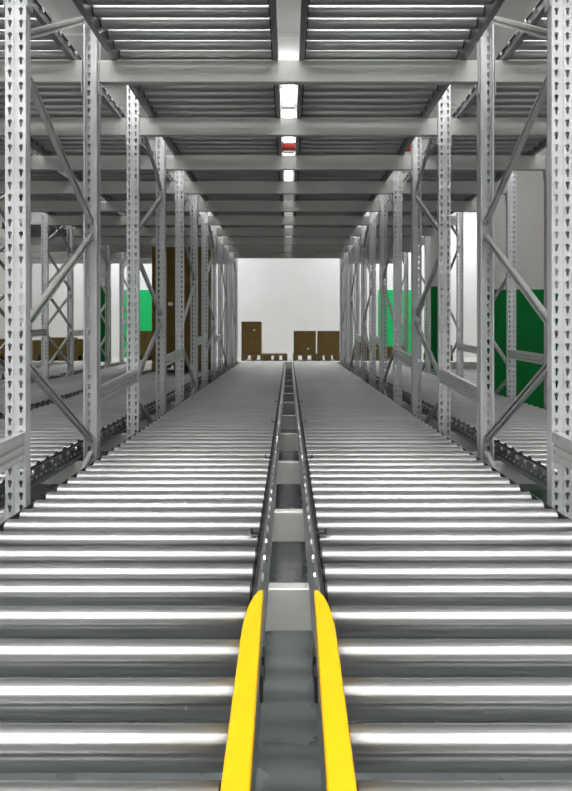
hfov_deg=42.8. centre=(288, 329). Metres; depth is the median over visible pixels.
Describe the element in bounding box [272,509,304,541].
crossbeam
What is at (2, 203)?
wall
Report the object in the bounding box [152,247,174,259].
carton
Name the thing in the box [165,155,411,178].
crossbeam
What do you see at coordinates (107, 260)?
frame
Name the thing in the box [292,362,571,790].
conveyor
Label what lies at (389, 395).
crossbeam
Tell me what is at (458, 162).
crossbeam
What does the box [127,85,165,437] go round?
frame
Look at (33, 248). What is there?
crossbeam
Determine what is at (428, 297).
frame
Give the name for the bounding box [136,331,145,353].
carton
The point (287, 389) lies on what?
crossbeam
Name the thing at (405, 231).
crossbeam
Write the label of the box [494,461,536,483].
crossbeam
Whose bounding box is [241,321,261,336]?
carton
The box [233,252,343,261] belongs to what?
crossbeam
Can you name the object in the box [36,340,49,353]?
carton
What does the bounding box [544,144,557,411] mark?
frame
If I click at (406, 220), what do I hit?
crossbeam
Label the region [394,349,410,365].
rail
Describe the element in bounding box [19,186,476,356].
wall
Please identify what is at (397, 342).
frame
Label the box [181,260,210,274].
carton
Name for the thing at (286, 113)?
diffuser
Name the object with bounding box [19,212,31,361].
frame
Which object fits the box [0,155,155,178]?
crossbeam
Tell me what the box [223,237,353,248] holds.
crossbeam
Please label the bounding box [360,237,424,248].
crossbeam
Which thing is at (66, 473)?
crossbeam
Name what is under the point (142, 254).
crossbeam
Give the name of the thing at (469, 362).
floor
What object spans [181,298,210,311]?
carton
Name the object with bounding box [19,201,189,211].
crossbeam
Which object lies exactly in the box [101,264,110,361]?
column
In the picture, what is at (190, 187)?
crossbeam
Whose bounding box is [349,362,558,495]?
conveyor
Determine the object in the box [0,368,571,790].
floor
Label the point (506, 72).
crossbeam
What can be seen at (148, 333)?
carton
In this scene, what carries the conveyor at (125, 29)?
on the crossbeam at (226, 240)
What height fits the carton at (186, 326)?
0.194 m
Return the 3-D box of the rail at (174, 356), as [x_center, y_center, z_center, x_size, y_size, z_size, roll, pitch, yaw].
[-1.078,0.253,6.812,0.030,0.125,1.027,0,0,0]
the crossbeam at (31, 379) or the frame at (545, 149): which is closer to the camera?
the frame at (545, 149)
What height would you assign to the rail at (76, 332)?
0.110 m
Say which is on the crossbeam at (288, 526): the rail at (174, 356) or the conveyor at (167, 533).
the conveyor at (167, 533)
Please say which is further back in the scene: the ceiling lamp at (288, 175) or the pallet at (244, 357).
the pallet at (244, 357)
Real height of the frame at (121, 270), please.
4.058 m
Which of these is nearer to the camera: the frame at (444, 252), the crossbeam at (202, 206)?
the frame at (444, 252)
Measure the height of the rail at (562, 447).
0.145 m
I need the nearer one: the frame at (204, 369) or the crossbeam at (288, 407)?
the crossbeam at (288, 407)
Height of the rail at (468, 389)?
0.140 m
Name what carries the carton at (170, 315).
on the carton at (170, 328)
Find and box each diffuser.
[283,85,294,105]
[283,110,293,117]
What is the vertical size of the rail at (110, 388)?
0.140 m
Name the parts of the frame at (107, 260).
post, post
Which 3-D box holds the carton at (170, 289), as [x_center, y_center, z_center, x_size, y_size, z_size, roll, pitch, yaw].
[-1.880,-0.586,11.499,0.412,0.194,0.776,0,0,0]
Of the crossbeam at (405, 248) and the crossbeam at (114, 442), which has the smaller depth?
the crossbeam at (114, 442)
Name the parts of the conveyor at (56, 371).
rail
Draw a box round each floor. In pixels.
[0,357,476,367]
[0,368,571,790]
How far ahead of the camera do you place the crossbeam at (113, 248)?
12.84 m
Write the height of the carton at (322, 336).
0.384 m
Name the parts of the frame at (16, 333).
post, post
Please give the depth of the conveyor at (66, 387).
8.24 m
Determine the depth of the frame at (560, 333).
2.97 m
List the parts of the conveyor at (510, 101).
rail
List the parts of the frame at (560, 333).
post, post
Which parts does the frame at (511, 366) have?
post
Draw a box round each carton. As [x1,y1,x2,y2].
[0,339,4,353]
[32,340,35,353]
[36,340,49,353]
[50,337,61,353]
[61,337,77,353]
[74,339,82,353]
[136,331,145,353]
[146,331,151,353]
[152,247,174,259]
[152,260,174,271]
[152,272,174,284]
[152,285,174,297]
[152,298,174,310]
[152,311,174,323]
[152,324,174,335]
[152,336,174,348]
[152,349,174,361]
[181,247,210,261]
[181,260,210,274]
[181,272,210,287]
[181,285,210,299]
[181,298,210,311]
[181,311,210,323]
[181,324,210,335]
[181,336,210,348]
[181,348,210,361]
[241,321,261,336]
[241,337,261,353]
[294,331,315,341]
[294,342,315,353]
[317,331,339,341]
[317,342,339,353]
[367,342,378,353]
[384,346,392,353]
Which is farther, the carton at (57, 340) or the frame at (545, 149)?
the carton at (57, 340)
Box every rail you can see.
[0,432,24,472]
[30,329,45,336]
[74,330,90,335]
[101,369,137,402]
[163,349,182,365]
[198,334,206,344]
[217,333,222,341]
[355,333,362,341]
[370,334,381,344]
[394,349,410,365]
[440,369,476,402]
[458,343,476,353]
[509,349,543,364]
[553,432,571,469]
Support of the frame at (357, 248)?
on the floor at (288, 759)
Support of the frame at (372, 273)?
on the floor at (288, 759)
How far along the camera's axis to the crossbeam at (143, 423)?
6.24 m
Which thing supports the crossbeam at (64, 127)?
attached to the frame at (133, 104)
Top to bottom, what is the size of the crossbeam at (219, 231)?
0.193 m
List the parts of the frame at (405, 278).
post, post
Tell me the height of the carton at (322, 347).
0.384 m
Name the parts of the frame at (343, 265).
post, post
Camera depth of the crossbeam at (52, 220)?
9.54 m
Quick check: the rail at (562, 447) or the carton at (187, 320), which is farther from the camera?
the carton at (187, 320)
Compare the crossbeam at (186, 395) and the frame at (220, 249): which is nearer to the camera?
the crossbeam at (186, 395)
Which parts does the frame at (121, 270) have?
post, post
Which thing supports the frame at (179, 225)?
on the floor at (288, 759)
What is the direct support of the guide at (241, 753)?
attached to the conveyor at (167, 533)
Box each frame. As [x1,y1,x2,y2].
[0,195,4,367]
[5,0,100,519]
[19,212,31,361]
[41,212,73,379]
[88,245,109,370]
[119,252,135,364]
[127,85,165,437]
[175,171,197,405]
[201,197,216,388]
[218,226,228,376]
[229,252,237,369]
[340,252,347,369]
[348,226,359,377]
[361,198,375,387]
[379,171,401,405]
[395,252,407,365]
[411,85,450,438]
[417,236,430,373]
[440,212,463,377]
[477,0,571,519]
[487,171,515,398]
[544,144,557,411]
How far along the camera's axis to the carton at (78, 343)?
24.20 m
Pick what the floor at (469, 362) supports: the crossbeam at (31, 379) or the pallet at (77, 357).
the pallet at (77, 357)
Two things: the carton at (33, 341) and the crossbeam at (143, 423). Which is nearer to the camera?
the crossbeam at (143, 423)
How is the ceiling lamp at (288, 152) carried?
hanging from the ceiling
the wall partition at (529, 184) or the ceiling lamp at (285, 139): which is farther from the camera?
the ceiling lamp at (285, 139)
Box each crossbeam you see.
[0,59,82,95]
[0,118,126,145]
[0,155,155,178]
[0,181,174,193]
[0,237,82,244]
[0,245,104,254]
[0,375,55,382]
[0,509,4,523]
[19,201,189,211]
[19,252,118,257]
[26,0,550,12]
[31,257,130,266]
[41,461,82,483]
[48,216,200,230]
[73,228,210,240]
[98,59,479,97]
[101,237,217,248]
[101,433,126,450]
[110,245,223,255]
[124,252,227,261]
[135,415,155,429]
[136,257,232,263]
[139,117,438,146]
[152,402,174,414]
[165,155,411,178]
[173,393,189,401]
[184,181,393,201]
[197,201,379,217]
[208,216,368,230]
[216,227,360,240]
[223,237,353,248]
[229,245,348,255]
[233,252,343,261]
[265,583,311,630]
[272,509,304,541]
[277,461,300,483]
[279,433,297,450]
[281,415,295,429]
[282,402,294,414]
[283,393,293,401]
[284,380,292,385]
[284,386,293,392]
[285,375,292,379]
[349,252,403,261]
[349,258,392,263]
[353,245,410,255]
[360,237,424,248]
[367,228,437,235]
[376,216,456,230]
[387,201,476,217]
[387,393,403,401]
[402,181,507,201]
[402,402,424,414]
[422,155,545,178]
[422,415,441,429]
[451,117,557,144]
[451,433,476,450]
[494,59,558,95]
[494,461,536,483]
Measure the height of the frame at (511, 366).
4.058 m
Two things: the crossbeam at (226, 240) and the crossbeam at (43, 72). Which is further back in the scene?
the crossbeam at (226, 240)
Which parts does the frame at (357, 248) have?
post, post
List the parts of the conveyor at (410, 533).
rail, rail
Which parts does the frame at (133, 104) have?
post, post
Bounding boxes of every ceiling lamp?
[282,55,295,105]
[282,106,294,117]
[283,137,293,142]
[284,151,293,154]
[284,171,292,180]
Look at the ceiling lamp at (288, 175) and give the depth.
22.58 m
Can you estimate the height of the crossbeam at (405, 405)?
0.193 m
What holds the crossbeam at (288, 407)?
attached to the frame at (179, 225)
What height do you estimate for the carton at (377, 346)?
0.418 m
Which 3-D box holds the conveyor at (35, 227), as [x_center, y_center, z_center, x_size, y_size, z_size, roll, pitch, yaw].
[-3.770,-1.545,12.660,0.926,0.098,3.920,0,0,0]
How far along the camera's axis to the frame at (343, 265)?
13.99 m
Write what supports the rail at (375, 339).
attached to the frame at (372, 273)
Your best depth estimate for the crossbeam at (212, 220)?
9.54 m
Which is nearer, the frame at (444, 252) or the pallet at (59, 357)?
the frame at (444, 252)
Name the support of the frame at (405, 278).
on the floor at (288, 759)
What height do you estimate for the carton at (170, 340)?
0.194 m
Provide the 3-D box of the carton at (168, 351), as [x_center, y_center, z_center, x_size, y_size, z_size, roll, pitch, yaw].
[-1.880,0.391,11.499,0.412,0.194,0.776,0,0,0]
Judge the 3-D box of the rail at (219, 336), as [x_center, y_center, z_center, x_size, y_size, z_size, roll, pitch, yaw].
[-1.078,0.120,11.213,0.030,0.130,1.027,0,0,0]
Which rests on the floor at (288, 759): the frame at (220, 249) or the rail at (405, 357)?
the frame at (220, 249)
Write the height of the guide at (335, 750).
0.118 m
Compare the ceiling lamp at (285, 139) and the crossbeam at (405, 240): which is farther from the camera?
the ceiling lamp at (285, 139)
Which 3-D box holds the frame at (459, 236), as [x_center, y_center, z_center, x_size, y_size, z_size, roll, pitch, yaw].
[2.245,-0.829,10.113,0.140,4.058,1.220,0,0,0]
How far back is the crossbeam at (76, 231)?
10.64 m
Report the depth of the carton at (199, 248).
11.11 m
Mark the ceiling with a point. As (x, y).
(288, 12)
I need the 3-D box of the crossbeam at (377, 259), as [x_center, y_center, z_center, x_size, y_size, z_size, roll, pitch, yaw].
[1.671,-1.399,15.062,1.061,0.193,0.066,0,0,0]
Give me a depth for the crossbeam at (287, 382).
10.64 m
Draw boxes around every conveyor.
[0,0,227,251]
[0,137,155,236]
[0,222,122,254]
[0,362,122,379]
[0,362,172,418]
[0,362,227,507]
[0,362,285,790]
[72,0,284,236]
[292,0,504,236]
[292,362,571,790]
[349,0,557,251]
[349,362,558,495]
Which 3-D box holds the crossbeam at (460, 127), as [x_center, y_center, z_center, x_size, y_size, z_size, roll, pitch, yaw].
[1.671,-1.399,5.162,1.061,0.193,0.066,0,0,0]
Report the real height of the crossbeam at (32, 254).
0.193 m
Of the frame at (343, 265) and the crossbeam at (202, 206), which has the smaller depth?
the crossbeam at (202, 206)
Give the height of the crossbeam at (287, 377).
0.193 m
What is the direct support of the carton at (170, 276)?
on the carton at (170, 289)
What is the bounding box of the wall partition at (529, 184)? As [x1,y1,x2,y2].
[487,0,558,411]
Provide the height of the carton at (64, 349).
0.548 m
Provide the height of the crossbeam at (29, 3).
0.193 m
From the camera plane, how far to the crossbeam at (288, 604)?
2.06 m
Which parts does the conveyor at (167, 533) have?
rail, rail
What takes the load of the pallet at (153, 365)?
on the conveyor at (56, 443)
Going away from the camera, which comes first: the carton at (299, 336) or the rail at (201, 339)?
the rail at (201, 339)
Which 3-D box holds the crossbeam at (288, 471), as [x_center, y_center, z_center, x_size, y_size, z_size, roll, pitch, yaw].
[0.000,0.829,4.062,2.113,0.193,0.066,0,0,0]
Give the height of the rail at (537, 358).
0.110 m
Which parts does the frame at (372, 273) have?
post, post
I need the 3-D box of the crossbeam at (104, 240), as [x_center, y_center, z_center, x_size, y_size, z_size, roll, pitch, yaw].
[-2.146,-1.399,11.762,2.011,0.193,0.066,0,0,0]
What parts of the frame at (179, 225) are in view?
post, post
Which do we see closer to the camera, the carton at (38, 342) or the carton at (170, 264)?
the carton at (170, 264)
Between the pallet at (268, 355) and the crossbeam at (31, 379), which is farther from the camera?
the pallet at (268, 355)
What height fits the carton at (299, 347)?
0.384 m
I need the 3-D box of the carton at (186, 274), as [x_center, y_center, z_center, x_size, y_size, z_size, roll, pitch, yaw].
[-1.460,-0.782,11.499,0.412,0.194,0.776,0,0,0]
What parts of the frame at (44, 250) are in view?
post, post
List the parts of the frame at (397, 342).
post, post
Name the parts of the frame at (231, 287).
post, post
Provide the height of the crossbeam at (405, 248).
0.193 m
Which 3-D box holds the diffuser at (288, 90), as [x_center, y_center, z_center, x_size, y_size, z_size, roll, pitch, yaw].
[0.000,-4.785,14.800,0.240,0.030,1.440,0,0,0]
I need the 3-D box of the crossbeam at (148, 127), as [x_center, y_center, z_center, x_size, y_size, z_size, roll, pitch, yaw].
[0.000,-1.399,5.162,2.113,0.193,0.066,0,0,0]
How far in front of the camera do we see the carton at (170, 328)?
11.11 m
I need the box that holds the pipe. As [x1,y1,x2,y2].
[282,142,410,151]
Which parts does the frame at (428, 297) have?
post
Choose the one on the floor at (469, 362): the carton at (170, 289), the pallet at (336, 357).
the pallet at (336, 357)
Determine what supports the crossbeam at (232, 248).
attached to the frame at (357, 248)
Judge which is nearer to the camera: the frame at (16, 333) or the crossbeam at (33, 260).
the frame at (16, 333)
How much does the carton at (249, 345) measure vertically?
0.558 m
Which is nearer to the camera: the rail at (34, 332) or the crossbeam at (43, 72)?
the crossbeam at (43, 72)
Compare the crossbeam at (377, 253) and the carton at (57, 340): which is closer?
the crossbeam at (377, 253)
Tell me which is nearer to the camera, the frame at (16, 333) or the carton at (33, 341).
the frame at (16, 333)
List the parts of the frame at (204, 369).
post, post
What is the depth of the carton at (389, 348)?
24.20 m
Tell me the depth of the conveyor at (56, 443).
4.98 m
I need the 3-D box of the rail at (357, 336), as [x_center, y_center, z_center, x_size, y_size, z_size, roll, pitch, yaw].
[1.078,0.120,11.213,0.030,0.130,1.027,0,0,0]
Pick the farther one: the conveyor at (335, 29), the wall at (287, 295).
the wall at (287, 295)
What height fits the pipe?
3.710 m
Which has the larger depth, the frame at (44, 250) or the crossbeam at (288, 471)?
the frame at (44, 250)
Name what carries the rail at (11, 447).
attached to the frame at (16, 333)
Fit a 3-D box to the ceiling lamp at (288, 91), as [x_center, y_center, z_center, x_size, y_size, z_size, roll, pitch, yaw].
[0.000,-5.058,14.800,0.280,0.575,1.500,0,0,0]
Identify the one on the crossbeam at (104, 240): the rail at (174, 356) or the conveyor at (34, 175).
the conveyor at (34, 175)
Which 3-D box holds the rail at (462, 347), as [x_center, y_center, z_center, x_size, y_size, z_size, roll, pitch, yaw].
[2.230,0.230,9.012,0.030,0.110,1.027,0,0,0]
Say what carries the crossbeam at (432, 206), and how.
attached to the frame at (397, 342)
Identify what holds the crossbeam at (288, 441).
attached to the frame at (133, 104)
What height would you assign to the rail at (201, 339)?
0.130 m
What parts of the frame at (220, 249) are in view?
post, post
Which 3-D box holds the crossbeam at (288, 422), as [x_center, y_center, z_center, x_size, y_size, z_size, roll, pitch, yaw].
[0.000,0.829,6.263,2.113,0.193,0.066,0,0,0]
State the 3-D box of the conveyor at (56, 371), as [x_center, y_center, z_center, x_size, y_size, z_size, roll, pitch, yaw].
[-3.770,0.683,12.660,0.926,0.098,3.920,0,0,0]
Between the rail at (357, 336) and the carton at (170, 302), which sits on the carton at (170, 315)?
the carton at (170, 302)
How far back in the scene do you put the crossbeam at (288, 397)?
8.44 m
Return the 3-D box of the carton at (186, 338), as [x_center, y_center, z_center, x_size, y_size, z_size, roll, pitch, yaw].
[-1.460,0.195,11.499,0.412,0.194,0.776,0,0,0]
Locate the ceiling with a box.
[38,1,476,183]
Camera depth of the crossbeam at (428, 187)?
7.34 m
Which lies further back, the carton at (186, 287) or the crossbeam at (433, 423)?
the carton at (186, 287)
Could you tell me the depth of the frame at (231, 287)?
13.96 m
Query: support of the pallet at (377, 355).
on the floor at (469, 362)
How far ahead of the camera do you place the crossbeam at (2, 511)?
2.94 m
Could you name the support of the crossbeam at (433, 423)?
attached to the frame at (444, 252)
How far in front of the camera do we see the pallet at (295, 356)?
24.15 m
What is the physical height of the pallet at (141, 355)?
0.220 m
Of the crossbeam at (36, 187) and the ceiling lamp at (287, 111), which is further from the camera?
the ceiling lamp at (287, 111)
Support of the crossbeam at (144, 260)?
attached to the frame at (231, 287)
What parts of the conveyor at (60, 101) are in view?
rail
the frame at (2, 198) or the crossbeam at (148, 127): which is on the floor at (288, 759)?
the frame at (2, 198)
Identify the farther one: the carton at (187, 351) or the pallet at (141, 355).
the pallet at (141, 355)
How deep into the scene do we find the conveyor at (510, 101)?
5.10 m
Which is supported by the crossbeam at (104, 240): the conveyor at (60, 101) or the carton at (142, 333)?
the conveyor at (60, 101)
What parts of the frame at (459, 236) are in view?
post, post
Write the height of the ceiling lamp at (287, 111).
0.575 m
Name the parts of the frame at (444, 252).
post, post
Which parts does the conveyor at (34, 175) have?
rail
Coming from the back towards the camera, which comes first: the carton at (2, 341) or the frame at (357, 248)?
the carton at (2, 341)
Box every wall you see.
[0,194,4,338]
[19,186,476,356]
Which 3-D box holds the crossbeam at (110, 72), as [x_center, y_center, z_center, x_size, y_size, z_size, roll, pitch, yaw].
[0.000,-1.399,4.062,2.113,0.193,0.066,0,0,0]
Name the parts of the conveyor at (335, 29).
rail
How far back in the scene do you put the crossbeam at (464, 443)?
5.14 m
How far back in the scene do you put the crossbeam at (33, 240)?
11.74 m
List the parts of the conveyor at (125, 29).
rail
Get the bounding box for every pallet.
[32,354,46,360]
[49,354,69,360]
[74,354,82,360]
[136,354,151,360]
[151,360,210,371]
[241,353,265,360]
[266,353,286,360]
[293,353,316,360]
[317,354,339,360]
[353,354,378,360]
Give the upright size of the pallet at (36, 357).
0.220 m
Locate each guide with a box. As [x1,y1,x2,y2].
[220,590,264,790]
[312,590,356,790]
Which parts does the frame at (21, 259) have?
post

